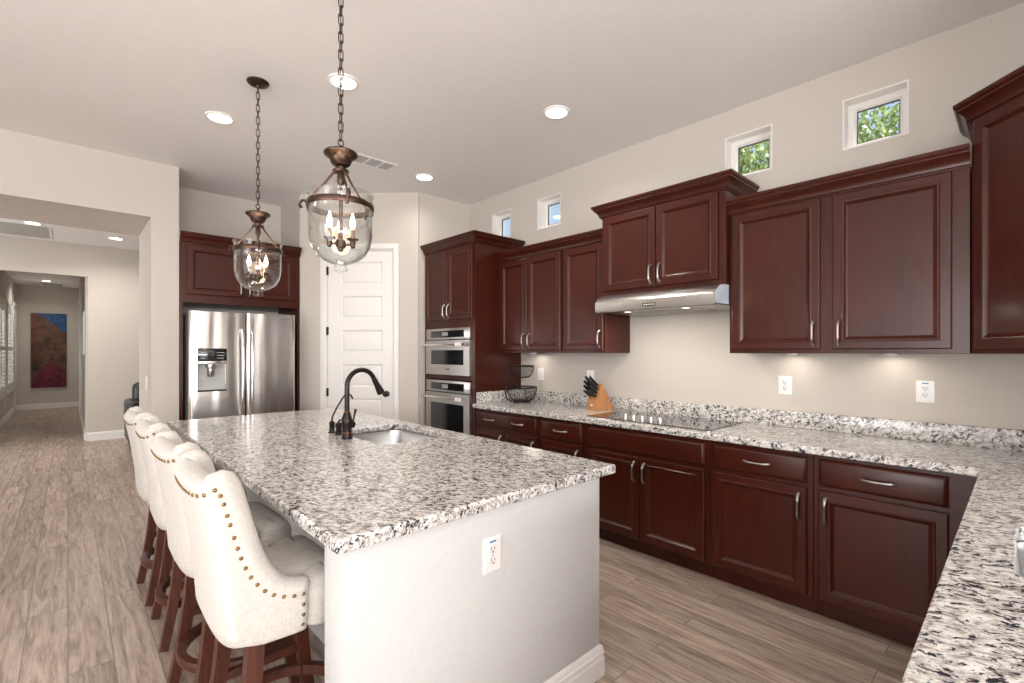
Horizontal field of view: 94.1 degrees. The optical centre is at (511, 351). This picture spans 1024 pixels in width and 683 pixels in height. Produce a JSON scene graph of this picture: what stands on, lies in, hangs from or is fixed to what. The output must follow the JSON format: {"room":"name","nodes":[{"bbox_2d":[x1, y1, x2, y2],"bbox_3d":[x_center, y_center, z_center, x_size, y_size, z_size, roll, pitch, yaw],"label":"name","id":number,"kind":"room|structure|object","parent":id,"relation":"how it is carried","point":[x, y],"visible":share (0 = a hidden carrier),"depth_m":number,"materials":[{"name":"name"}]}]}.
{"room":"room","nodes":[
{"label":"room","id":0,"kind":"room"},
{"bbox_2d":[0,271,14,419],"bbox_3d":[-9.879,-0.120,9.131,0.160,3.060,6.410,0,0,-43],"label":"wall","id":1,"kind":"structure","parent":0,"point":[7,286],"depth_m":9.86,"materials":[{"name":"paint"}]},
{"bbox_2d":[0,296,5,398],"bbox_3d":[-9.528,-0.080,8.823,0.155,1.880,1.640,0,0,-43],"label":"window","id":2,"kind":"structure","parent":1,"relation":"in","point":[2,300],"depth_m":9.11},
{"bbox_2d":[0,302,2,392],"bbox_3d":[-9.249,-0.080,8.592,0.061,1.670,0.711,0,0,-43],"label":"shutter","id":3,"kind":"object","parent":2,"relation":"attached to","point":[1,309],"depth_m":8.82,"materials":[{"name":"white wood"}]},
{"bbox_2d":[2,303,5,391],"bbox_3d":[-9.739,-0.080,9.118,0.061,1.670,0.711,0,0,-43],"label":"shutter","id":4,"kind":"object","parent":2,"relation":"attached to","point":[3,304],"depth_m":9.34,"materials":[{"name":"white wood"}]},
{"bbox_2d":[0,406,15,427],"bbox_3d":[-9.808,1.343,9.184,0.016,0.133,6.390,0,0,-43],"label":"baseboard","id":5,"kind":"structure","parent":1,"relation":"attached to","point":[10,413],"depth_m":9.85,"materials":[{"name":"white wood"}]},
{"bbox_2d":[6,302,13,393],"bbox_3d":[-10.857,-0.080,10.251,0.155,1.880,1.440,0,0,-43],"label":"window","id":6,"kind":"structure","parent":1,"relation":"in","point":[9,308],"depth_m":10.21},
{"bbox_2d":[9,309,11,387],"bbox_3d":[-10.611,-0.080,10.056,0.061,1.670,0.611,0,0,-43],"label":"shutter","id":7,"kind":"object","parent":6,"relation":"attached to","point":[10,315],"depth_m":10.24,"materials":[{"name":"white wood"}]},
{"bbox_2d":[11,310,13,386],"bbox_3d":[-11.033,-0.080,10.509,0.061,1.670,0.611,0,0,-43],"label":"shutter","id":8,"kind":"object","parent":6,"relation":"attached to","point":[12,311],"depth_m":10.69,"materials":[{"name":"white wood"}]},
{"bbox_2d":[13,302,16,409],"bbox_3d":[-11.720,0.130,11.243,0.024,2.560,0.770,0,0,-43],"label":"door frame","id":9,"kind":"structure","parent":1,"relation":"in","point":[14,303],"depth_m":11.44,"materials":[{"name":"white wood"}]},
{"bbox_2d":[6,271,80,287],"bbox_3d":[-9.526,-1.715,9.720,1.900,0.150,6.790,0,0,-43],"label":"ceiling","id":10,"kind":"structure","parent":0,"point":[21,278],"depth_m":10.79,"materials":[{"name":"paint"}]},
{"bbox_2d":[41,282,63,286],"bbox_3d":[-11.133,-1.636,11.564,0.400,0.008,0.600,0,0,-43],"label":"ceiling vent","id":11,"kind":"object","parent":10,"relation":"in","point":[42,283],"visible":1,"depth_m":11.55,"materials":[{"name":"white plastic"}]},
{"bbox_2d":[15,284,78,404],"bbox_3d":[-11.628,-0.120,11.978,1.500,3.060,0.140,0,0,-43],"label":"wall","id":12,"kind":"structure","parent":0,"point":[29,299],"depth_m":11.86,"materials":[{"name":"paint"}]},
{"bbox_2d":[17,402,77,409],"bbox_3d":[-11.589,1.343,11.907,1.119,0.133,0.016,0,0,-43],"label":"baseboard","id":13,"kind":"structure","parent":12,"relation":"attached to","point":[61,404],"depth_m":11.88,"materials":[{"name":"white wood"}]},
{"bbox_2d":[31,313,65,387],"bbox_3d":[-11.561,-0.037,11.912,0.637,1.845,0.045,0,0,-43],"label":"painting","id":14,"kind":"object","parent":12,"relation":"attached to","point":[48,331],"visible":1,"depth_m":11.89,"materials":[{"name":"fabric"}]},
{"bbox_2d":[0,235,138,432],"bbox_3d":[-7.059,-0.150,7.290,8.800,3.120,0.130,0,0,-43],"label":"wall","id":15,"kind":"structure","parent":0,"point":[112,274],"depth_m":7.66,"materials":[{"name":"paint"}]},
{"bbox_2d":[86,430,124,441],"bbox_3d":[-5.328,1.343,8.888,3.888,0.133,0.144,0,0,-43],"label":"baseboard","id":16,"kind":"structure","parent":15,"relation":"attached to","point":[105,435],"depth_m":7.67,"materials":[{"name":"white wood"}]},
{"bbox_2d":[0,218,138,250],"bbox_3d":[-5.742,-1.718,5.875,9.200,0.055,3.995,0,0,-43],"label":"ceiling","id":17,"kind":"structure","parent":0,"point":[66,234],"depth_m":7.04,"materials":[{"name":"paint"}]},
{"bbox_2d":[0,220,52,239],"bbox_3d":[-6.807,-1.686,6.561,0.695,0.008,0.960,0,0,-43],"label":"ceiling vent","id":18,"kind":"object","parent":17,"relation":"in","point":[6,227],"visible":1,"depth_m":6.61,"materials":[{"name":"white plastic"}]},
{"bbox_2d":[22,221,42,224],"bbox_3d":[-6.272,-1.685,6.239,0.192,0.010,0.192,0,0,-43],"label":"recessed light","id":19,"kind":"object","parent":17,"relation":"in","point":[26,222],"visible":0.95,"depth_m":6.25,"materials":[{"name":"white plastic"}]},
{"bbox_2d":[107,237,123,239],"bbox_3d":[-5.888,-1.685,7.088,0.192,0.010,0.192,0,0,-43],"label":"recessed light","id":20,"kind":"object","parent":17,"relation":"in","point":[112,238],"visible":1,"depth_m":7.08,"materials":[{"name":"white plastic"}]},
{"bbox_2d":[79,277,86,433],"bbox_3d":[-8.946,-0.120,10.000,0.120,3.060,6.410,0,0,-43],"label":"wall","id":21,"kind":"structure","parent":0,"point":[83,281],"depth_m":8.10,"materials":[{"name":"paint"}]},
{"bbox_2d":[79,296,81,414],"bbox_3d":[-9.371,0.125,10.349,0.027,2.570,1.400,0,0,-43],"label":"door frame","id":22,"kind":"structure","parent":21,"relation":"in","point":[80,297],"depth_m":9.88,"materials":[{"name":"white wood"}]},
{"bbox_2d":[78,402,85,439],"bbox_3d":[-8.996,1.343,9.954,0.016,0.133,6.410,0,0,-43],"label":"baseboard","id":23,"kind":"structure","parent":21,"relation":"attached to","point":[81,418],"depth_m":8.49,"materials":[{"name":"white wood"}]},
{"bbox_2d":[82,311,84,353],"bbox_3d":[-7.590,-0.320,8.441,0.018,0.720,1.240,0,0,-43],"label":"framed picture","id":24,"kind":"object","parent":21,"relation":"attached to","point":[83,313],"visible":1,"depth_m":7.99,"materials":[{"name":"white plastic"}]},
{"bbox_2d":[82,315,82,352],"bbox_3d":[-7.592,-0.320,8.439,0.002,0.684,1.204,0,0,-43],"label":"print","id":25,"kind":"object","parent":24,"relation":"attached to","point":[82,315],"depth_m":8.61,"materials":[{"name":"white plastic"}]},
{"bbox_2d":[0,129,178,423],"bbox_3d":[-5.450,-0.169,3.045,5.370,3.157,0.975,0,0,-43],"label":"wall","id":26,"kind":"structure","parent":0,"point":[43,180],"depth_m":4.36,"materials":[{"name":"paint"}]},
{"bbox_2d":[179,187,280,313],"bbox_3d":[-3.187,-0.169,5.436,1.202,3.157,0.120,0,0,-43],"label":"wall","id":27,"kind":"structure","parent":0,"point":[199,211],"depth_m":5.32,"materials":[{"name":"paint"}]},
{"bbox_2d":[281,194,300,410],"bbox_3d":[-2.523,-0.169,5.532,0.100,3.157,0.643,0,0,-43],"label":"wall","id":28,"kind":"structure","parent":0,"point":[290,211],"depth_m":5.41,"materials":[{"name":"paint"}]},
{"bbox_2d":[301,192,417,423],"bbox_3d":[-1.677,-0.169,5.304,1.305,3.157,0.120,0,0,2],"label":"wall","id":29,"kind":"structure","parent":0,"point":[395,215],"depth_m":5.24,"materials":[{"name":"paint"}]},
{"bbox_2d":[320,243,398,419],"bbox_3d":[-1.673,0.111,5.273,0.874,2.599,0.182,0,0,2],"label":"door","id":30,"kind":"structure","parent":29,"relation":"in","point":[359,306],"depth_m":5.25,"materials":[{"name":"white wood"}]},
{"bbox_2d":[418,192,468,424],"bbox_3d":[-0.809,-0.169,5.504,0.685,3.157,0.140,0,0,-43],"label":"wall","id":31,"kind":"structure","parent":0,"point":[438,218],"depth_m":5.28,"materials":[{"name":"paint"}]},
{"bbox_2d":[0,407,913,682],"bbox_3d":[-4.166,1.470,4.182,9.200,0.120,22.200,0,0,-43],"label":"floor","id":32,"kind":"structure","parent":0,"point":[74,516],"depth_m":2.58,"materials":[{"name":"brown wood"}]},
{"bbox_2d":[124,382,138,443],"bbox_3d":[-5.362,0.938,7.346,0.920,0.945,0.820,0,0,-43],"label":"armchair","id":33,"kind":"object","parent":32,"relation":"on","point":[134,401],"visible":0.15,"depth_m":7.15,"materials":[{"name":"black leather"}]},
{"bbox_2d":[123,406,218,606],"bbox_3d":[-2.014,0.869,2.894,0.520,1.081,0.450,0,0,-44],"label":"counter stool","id":34,"kind":"object","parent":32,"relation":"on","point":[133,415],"visible":0.2,"depth_m":2.67,"materials":[{"name":"beige fabric"}]},
{"bbox_2d":[135,414,246,652],"bbox_3d":[-1.633,0.869,2.495,0.520,1.081,0.450,0,0,-42],"label":"counter stool","id":35,"kind":"object","parent":32,"relation":"on","point":[148,426],"visible":0.3,"depth_m":2.26,"materials":[{"name":"beige fabric"}]},
{"bbox_2d":[150,430,299,682],"bbox_3d":[-1.190,0.869,2.019,0.520,1.081,0.450,0,0,-45],"label":"counter stool","id":36,"kind":"object","parent":32,"relation":"on","point":[166,446],"visible":0.38,"depth_m":1.88,"materials":[{"name":"beige fabric"}]},
{"bbox_2d":[183,310,294,419],"bbox_3d":[-2.844,0.495,4.928,0.928,1.770,0.872,0,0,-43],"label":"refrigerator","id":37,"kind":"object","parent":32,"relation":"on","point":[235,363],"visible":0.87,"depth_m":4.61,"materials":[{"name":"grey metal"}]},
{"bbox_2d":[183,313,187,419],"bbox_3d":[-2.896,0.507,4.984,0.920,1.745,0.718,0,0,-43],"label":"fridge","id":38,"kind":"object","parent":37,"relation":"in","point":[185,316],"depth_m":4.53,"materials":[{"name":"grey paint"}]},
{"bbox_2d":[179,230,301,419],"bbox_3d":[-2.935,0.135,5.092,1.098,2.550,0.696,0,0,-43],"label":"tall cabinet","id":39,"kind":"object","parent":32,"relation":"on","point":[207,279],"visible":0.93,"depth_m":4.82,"materials":[{"name":"brown wood"}]},
{"bbox_2d":[174,449,324,682],"bbox_3d":[-0.804,0.869,1.604,0.520,1.081,0.450,0,0,-43],"label":"counter stool","id":40,"kind":"object","parent":32,"relation":"on","point":[251,593],"visible":0.98,"depth_m":1.39,"materials":[{"name":"beige fabric"}]},
{"bbox_2d":[181,430,604,682],"bbox_3d":[-1.009,0.973,2.749,1.198,0.874,2.900,0,0,-43],"label":"kitchen island","id":41,"kind":"object","parent":32,"relation":"on","point":[420,606],"visible":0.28,"depth_m":1.62,"materials":[{"name":"paint"}]},
{"bbox_2d":[167,408,615,554],"bbox_3d":[-1.008,0.516,2.762,1.256,0.040,2.962,0,0,-43],"label":"island countertop","id":42,"kind":"structure","parent":41,"relation":"on","point":[349,495],"depth_m":1.98,"materials":[{"name":"stone"}]},
{"bbox_2d":[335,419,341,434],"bbox_3d":[-1.029,0.449,2.867,0.070,0.094,0.046,0,0,-43],"label":"soap dispenser","id":43,"kind":"object","parent":42,"relation":"on","point":[338,426],"visible":0.8,"depth_m":2.84,"materials":[{"name":"brown metal"}]},
{"bbox_2d":[328,394,353,432],"bbox_3d":[-1.054,0.376,2.957,0.161,0.239,0.068,0,0,-43],"label":"water tap","id":44,"kind":"object","parent":42,"relation":"on","point":[331,423],"visible":0.88,"depth_m":2.92,"materials":[{"name":"brown metal"}]},
{"bbox_2d":[328,421,335,432],"bbox_3d":[-1.105,0.459,2.926,0.044,0.074,0.044,0,0,-43],"label":"tap","id":45,"kind":"object","parent":44,"relation":"on","point":[331,424],"depth_m":2.91,"materials":[{"name":"brown metal"}]},
{"bbox_2d":[341,368,384,439],"bbox_3d":[-0.862,0.293,2.801,0.094,0.405,0.279,0,0,40],"label":"kitchen faucet","id":46,"kind":"object","parent":42,"relation":"on","point":[347,423],"visible":1,"depth_m":2.72,"materials":[{"name":"brown metal"}]},
{"bbox_2d":[341,411,352,439],"bbox_3d":[-0.944,0.417,2.728,0.062,0.158,0.062,0,0,40],"label":"faucet","id":47,"kind":"object","parent":46,"relation":"on","point":[347,419],"depth_m":2.70,"materials":[{"name":"brown metal"}]},
{"bbox_2d":[352,430,435,443],"bbox_3d":[-0.742,0.638,2.930,0.487,0.200,0.660,0,0,-43],"label":"undermount sink","id":48,"kind":"object","parent":42,"relation":"in","point":[388,436],"visible":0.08,"depth_m":3.22,"materials":[{"name":"metal"}]},
{"bbox_2d":[483,534,500,575],"bbox_3d":[-0.068,0.706,1.661,0.082,0.124,0.008,0,0,-43],"label":"island outlet","id":49,"kind":"object","parent":41,"relation":"attached to","point":[491,545],"visible":1,"depth_m":1.66,"materials":[{"name":"white plastic"}]},
{"bbox_2d":[489,544,496,553],"bbox_3d":[-0.066,0.686,1.659,0.034,0.029,0.002,0,0,-43],"label":"socket","id":50,"kind":"object","parent":49,"relation":"attached to","point":[492,547],"depth_m":1.66,"materials":[{"name":"white plastic"}]},
{"bbox_2d":[489,556,496,565],"bbox_3d":[-0.066,0.726,1.659,0.034,0.029,0.002,0,0,-43],"label":"socket","id":51,"kind":"object","parent":49,"relation":"attached to","point":[492,559],"depth_m":1.66,"materials":[{"name":"white plastic"}]},
{"bbox_2d":[420,230,524,435],"bbox_3d":[-0.433,0.126,5.097,0.680,2.568,0.945,0,0,-43],"label":"tall cabinet","id":52,"kind":"object","parent":32,"relation":"on","point":[460,269],"visible":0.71,"depth_m":4.76,"materials":[{"name":"brown wood"}]},
{"bbox_2d":[423,379,471,434],"bbox_3d":[-0.498,0.649,5.075,0.613,0.711,0.768,0,0,-43],"label":"wall oven","id":53,"kind":"object","parent":52,"relation":"in","point":[448,401],"visible":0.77,"depth_m":4.87,"materials":[{"name":"grey metal"}]},
{"bbox_2d":[423,327,471,375],"bbox_3d":[-0.498,-0.004,5.075,0.613,0.479,0.768,0,0,-43],"label":"wall oven","id":54,"kind":"object","parent":52,"relation":"in","point":[448,350],"visible":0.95,"depth_m":4.87,"materials":[{"name":"grey metal"}]},
{"bbox_2d":[476,408,539,448],"bbox_3d":[0.145,0.974,4.486,0.666,0.872,0.859,0,0,-43],"label":"base cabinet","id":55,"kind":"object","parent":32,"relation":"on","point":[519,429],"visible":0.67,"depth_m":4.24,"materials":[{"name":"brown wood"}]},
{"bbox_2d":[473,389,1023,682],"bbox_3d":[0.498,0.463,2.619,2.699,0.146,4.071,0,0,-43],"label":"countertop","id":56,"kind":"structure","parent":55,"relation":"on","point":[972,630],"depth_m":2.09,"materials":[{"name":"stone"}]},
{"bbox_2d":[505,365,536,402],"bbox_3d":[0.098,0.314,4.716,0.304,0.363,0.304,0,0,43],"label":"fruit basket","id":57,"kind":"object","parent":56,"relation":"on","point":[519,400],"visible":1,"depth_m":4.70,"materials":[{"name":"black metal"}]},
{"bbox_2d":[510,365,533,377],"bbox_3d":[0.098,0.193,4.716,0.248,0.122,0.248,0,0,-43],"label":"bowl","id":58,"kind":"object","parent":57,"relation":"on","point":[529,366],"depth_m":4.74,"materials":[{"name":"black metal"}]},
{"bbox_2d":[507,385,536,401],"bbox_3d":[0.098,0.412,4.716,0.304,0.142,0.304,0,0,-43],"label":"bowl","id":59,"kind":"object","parent":57,"relation":"on","point":[508,387],"depth_m":4.69,"materials":[{"name":"black metal"}]},
{"bbox_2d":[587,384,613,410],"bbox_3d":[0.760,0.384,4.101,0.206,0.224,0.116,0,0,-34],"label":"knife block","id":60,"kind":"object","parent":56,"relation":"on","point":[602,402],"visible":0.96,"depth_m":4.04,"materials":[{"name":"brown wood"}]},
{"bbox_2d":[589,385,596,393],"bbox_3d":[0.683,0.315,4.006,0.091,0.077,0.021,0,0,-34],"label":"kitchen knife","id":61,"kind":"object","parent":60,"relation":"in","point":[590,386],"visible":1,"depth_m":4.00,"materials":[{"name":"black plastic"}]},
{"bbox_2d":[589,376,598,385],"bbox_3d":[0.690,0.247,4.022,0.106,0.090,0.022,0,0,-34],"label":"kitchen knife","id":62,"kind":"object","parent":60,"relation":"in","point":[590,377],"visible":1,"depth_m":4.01,"materials":[{"name":"black plastic"}]},
{"bbox_2d":[585,410,742,431],"bbox_3d":[1.082,0.476,3.486,0.530,0.038,0.975,0,0,-43],"label":"cooktop","id":63,"kind":"object","parent":56,"relation":"in","point":[674,421],"visible":1,"depth_m":3.39,"materials":[{"name":"glass"}]},
{"bbox_2d":[1015,541,1023,577],"bbox_3d":[1.419,0.633,1.059,0.510,0.190,0.446,0,0,-43],"label":"undermount sink","id":64,"kind":"object","parent":56,"relation":"in","point":[1019,556],"visible":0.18,"depth_m":1.34,"materials":[{"name":"metal"}]},
{"bbox_2d":[540,417,586,458],"bbox_3d":[0.603,0.974,3.994,0.666,0.872,0.480,0,0,-43],"label":"base cabinet","id":65,"kind":"object","parent":32,"relation":"on","point":[558,436],"visible":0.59,"depth_m":3.77,"materials":[{"name":"brown wood"}]},
{"bbox_2d":[587,424,714,577],"bbox_3d":[1.093,0.974,3.468,0.666,0.872,0.951,0,0,-43],"label":"base cabinet","id":66,"kind":"object","parent":32,"relation":"on","point":[656,501],"visible":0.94,"depth_m":3.19,"materials":[{"name":"brown wood"}]},
{"bbox_2d":[710,440,816,613],"bbox_3d":[1.607,0.974,2.916,0.666,0.872,0.553,0,0,-43],"label":"base cabinet","id":67,"kind":"object","parent":32,"relation":"on","point":[762,499],"visible":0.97,"depth_m":2.70,"materials":[{"name":"brown wood"}]},
{"bbox_2d":[814,455,977,647],"bbox_3d":[2.021,0.974,2.471,0.666,0.872,0.654,0,0,-43],"label":"base cabinet","id":68,"kind":"object","parent":32,"relation":"on","point":[884,535],"visible":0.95,"depth_m":2.31,"materials":[{"name":"brown wood"}]},
{"bbox_2d":[0,0,1023,206],"bbox_3d":[-0.777,-1.822,0.028,8.500,0.150,11.500,0,0,-43],"label":"ceiling","id":69,"kind":"structure","parent":0,"point":[458,93],"depth_m":2.98,"materials":[{"name":"paint"}]},
{"bbox_2d":[205,111,234,123],"bbox_3d":[-2.175,-1.742,3.554,0.192,0.010,0.192,0,0,-43],"label":"recessed light","id":70,"kind":"object","parent":69,"relation":"in","point":[218,117],"visible":1,"depth_m":3.54,"materials":[{"name":"white plastic"}]},
{"bbox_2d":[228,76,284,291],"bbox_3d":[-1.613,-1.053,3.088,0.329,1.386,0.332,0,0,43],"label":"pendant light","id":71,"kind":"object","parent":69,"relation":"hanging from","point":[258,217],"visible":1,"depth_m":3.08,"materials":[{"name":"brown metal"}]},
{"bbox_2d":[244,266,269,281],"bbox_3d":[-1.654,-0.501,3.084,0.143,0.098,0.148,0,0,-43],"label":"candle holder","id":72,"kind":"object","parent":71,"relation":"on","point":[257,276],"depth_m":3.07,"materials":[{"name":"brown metal"}]},
{"bbox_2d":[232,240,282,291],"bbox_3d":[-1.643,-0.534,3.087,0.288,0.348,0.288,0,0,-43],"label":"glass shade","id":73,"kind":"object","parent":71,"relation":"on","point":[235,247],"depth_m":3.07,"materials":[{"name":"clear glass"}]},
{"bbox_2d":[298,0,373,271],"bbox_3d":[-0.741,-1.053,2.152,0.329,1.386,0.332,0,0,43],"label":"pendant light","id":74,"kind":"object","parent":69,"relation":"hanging from","point":[340,157],"visible":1,"depth_m":2.14,"materials":[{"name":"brown metal"}]},
{"bbox_2d":[306,190,373,271],"bbox_3d":[-0.771,-0.534,2.150,0.288,0.348,0.288,0,0,-43],"label":"glass shade","id":75,"kind":"object","parent":74,"relation":"on","point":[340,244],"depth_m":2.13,"materials":[{"name":"clear glass"}]},
{"bbox_2d":[323,227,358,251],"bbox_3d":[-0.782,-0.501,2.147,0.143,0.098,0.148,0,0,-43],"label":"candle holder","id":76,"kind":"object","parent":74,"relation":"on","point":[340,244],"depth_m":2.13,"materials":[{"name":"brown metal"}]},
{"bbox_2d":[328,73,358,90],"bbox_3d":[-1.088,-1.742,3.080,0.192,0.010,0.192,0,0,-43],"label":"recessed light","id":77,"kind":"object","parent":69,"relation":"in","point":[349,82],"visible":0.88,"depth_m":3.07,"materials":[{"name":"white plastic"}]},
{"bbox_2d":[353,153,397,171],"bbox_3d":[-1.276,-1.743,4.396,0.402,0.008,0.205,0,0,-43],"label":"ceiling vent","id":78,"kind":"object","parent":69,"relation":"in","point":[362,159],"visible":0.8,"depth_m":4.40,"materials":[{"name":"white plastic"}]},
{"bbox_2d":[415,173,433,180],"bbox_3d":[-0.874,-1.742,4.762,0.192,0.010,0.192,0,0,-43],"label":"recessed light","id":79,"kind":"object","parent":69,"relation":"in","point":[422,177],"visible":1,"depth_m":4.76,"materials":[{"name":"white plastic"}]},
{"bbox_2d":[543,105,569,118],"bbox_3d":[0.324,-1.742,3.472,0.192,0.010,0.192,0,0,-43],"label":"recessed light","id":80,"kind":"object","parent":69,"relation":"in","point":[556,111],"visible":1,"depth_m":3.47,"materials":[{"name":"white plastic"}]},
{"bbox_2d":[469,3,1023,429],"bbox_3d":[1.237,-0.169,3.911,0.140,3.157,5.280,0,0,-43],"label":"wall","id":81,"kind":"structure","parent":0,"point":[687,358],"depth_m":3.14,"materials":[{"name":"paint"}]},
{"bbox_2d":[492,208,510,236],"bbox_3d":[-0.071,-1.396,5.307,0.132,0.310,0.318,0,0,-43],"label":"window","id":82,"kind":"structure","parent":81,"relation":"in","point":[498,218],"depth_m":5.39,"materials":[{"name":"white paint"}]},
{"bbox_2d":[492,238,562,353],"bbox_3d":[0.247,-0.479,4.568,0.405,1.002,0.874,0,0,-43],"label":"upper cabinet","id":83,"kind":"object","parent":81,"relation":"attached to","point":[529,277],"visible":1,"depth_m":4.41,"materials":[{"name":"brown wood"}]},
{"bbox_2d":[538,368,543,379],"bbox_3d":[0.289,0.222,4.819,0.010,0.124,0.082,0,0,-43],"label":"wall switch","id":84,"kind":"object","parent":81,"relation":"attached to","point":[540,370],"visible":1,"depth_m":4.81,"materials":[{"name":"white plastic"}]},
{"bbox_2d":[537,192,560,229],"bbox_3d":[0.413,-1.396,4.787,0.132,0.310,0.318,0,0,-43],"label":"window","id":85,"kind":"structure","parent":81,"relation":"in","point":[543,204],"depth_m":4.87,"materials":[{"name":"white paint"}]},
{"bbox_2d":[587,370,593,378],"bbox_3d":[0.715,0.229,4.362,0.008,0.124,0.082,0,0,-43],"label":"wall outlet","id":86,"kind":"object","parent":81,"relation":"attached to","point":[589,372],"visible":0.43,"depth_m":4.36,"materials":[{"name":"white plastic"}]},
{"bbox_2d":[558,228,629,352],"bbox_3d":[0.701,-0.486,4.081,0.405,0.988,0.453,0,0,-43],"label":"upper cabinet","id":87,"kind":"object","parent":81,"relation":"attached to","point":[584,330],"visible":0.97,"depth_m":3.97,"materials":[{"name":"brown wood"}]},
{"bbox_2d":[595,284,729,316],"bbox_3d":[1.148,-0.365,3.492,0.550,0.146,0.924,0,0,-43],"label":"range hood","id":88,"kind":"object","parent":81,"relation":"attached to","point":[716,297],"visible":1,"depth_m":3.30,"materials":[{"name":"metal"}]},
{"bbox_2d":[591,168,758,295],"bbox_3d":[1.167,-0.794,3.540,0.459,0.708,1.098,0,0,-43],"label":"upper cabinet","id":89,"kind":"object","parent":81,"relation":"attached to","point":[677,235],"visible":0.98,"depth_m":3.33,"materials":[{"name":"brown wood"}]},
{"bbox_2d":[725,124,771,175],"bbox_3d":[1.706,-1.396,3.398,0.132,0.310,0.319,0,0,-43],"label":"window","id":90,"kind":"structure","parent":81,"relation":"in","point":[733,144],"depth_m":3.44,"materials":[{"name":"white wood"}]},
{"bbox_2d":[778,376,791,394],"bbox_3d":[1.817,0.222,3.178,0.008,0.124,0.082,0,0,-43],"label":"wall outlet","id":91,"kind":"object","parent":81,"relation":"attached to","point":[784,382],"visible":1,"depth_m":3.17,"materials":[{"name":"white plastic"}]},
{"bbox_2d":[725,143,971,355],"bbox_3d":[1.905,-0.479,2.788,0.405,1.002,1.133,0,0,-43],"label":"upper cabinet","id":92,"kind":"object","parent":81,"relation":"attached to","point":[877,258],"visible":0.99,"depth_m":2.58,"materials":[{"name":"brown wood"}]},
{"bbox_2d":[883,354,898,355],"bbox_3d":[2.117,0.015,2.666,0.068,0.014,0.068,0,0,-43],"label":"puck light","id":93,"kind":"object","parent":92,"relation":"attached to","point":[883,354],"depth_m":2.64,"materials":[{"name":"grey plastic"}]},
{"bbox_2d":[842,79,908,150],"bbox_3d":[2.196,-1.396,2.872,0.132,0.310,0.318,0,0,-43],"label":"window","id":94,"kind":"structure","parent":81,"relation":"in","point":[899,91],"depth_m":2.89,"materials":[{"name":"white paint"}]},
{"bbox_2d":[916,380,934,402],"bbox_3d":[2.303,0.222,2.657,0.008,0.124,0.082,0,0,-43],"label":"wall outlet","id":95,"kind":"object","parent":81,"relation":"attached to","point":[925,390],"visible":1,"depth_m":2.65,"materials":[{"name":"white plastic"}]},
{"bbox_2d":[921,386,928,390],"bbox_3d":[2.301,0.203,2.655,0.002,0.029,0.034,0,0,-43],"label":"socket","id":96,"kind":"object","parent":95,"relation":"attached to","point":[923,388],"depth_m":2.66,"materials":[{"name":"white plastic"}]},
{"bbox_2d":[921,393,928,397],"bbox_3d":[2.301,0.241,2.655,0.002,0.029,0.034,0,0,-43],"label":"socket","id":97,"kind":"object","parent":95,"relation":"attached to","point":[923,395],"depth_m":2.66,"materials":[{"name":"white plastic"}]},
{"bbox_2d":[953,65,1023,353],"bbox_3d":[2.377,-0.590,2.061,0.705,1.196,0.694,0,0,-43],"label":"upper cabinet","id":98,"kind":"object","parent":81,"relation":"attached to","point":[992,118],"visible":1,"depth_m":2.13,"materials":[{"name":"brown wood"}]},
{"label":"outside","id":99,"kind":"structure","parent":0,"visible":0},
{"bbox_3d":[4.485,1.500,9.639,12.300,0.060,24.000,0,0,-43],"label":"ground","id":100,"kind":"structure","parent":99,"visible":0},
{"bbox_2d":[740,103,898,173],"bbox_3d":[3.369,-0.897,5.950,2.521,4.753,3.734,0,0,-43],"label":"tree","id":101,"kind":"object","parent":100,"relation":"on","point":[746,158],"visible":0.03,"depth_m":5.32,"materials":[{"name":"green plant"}]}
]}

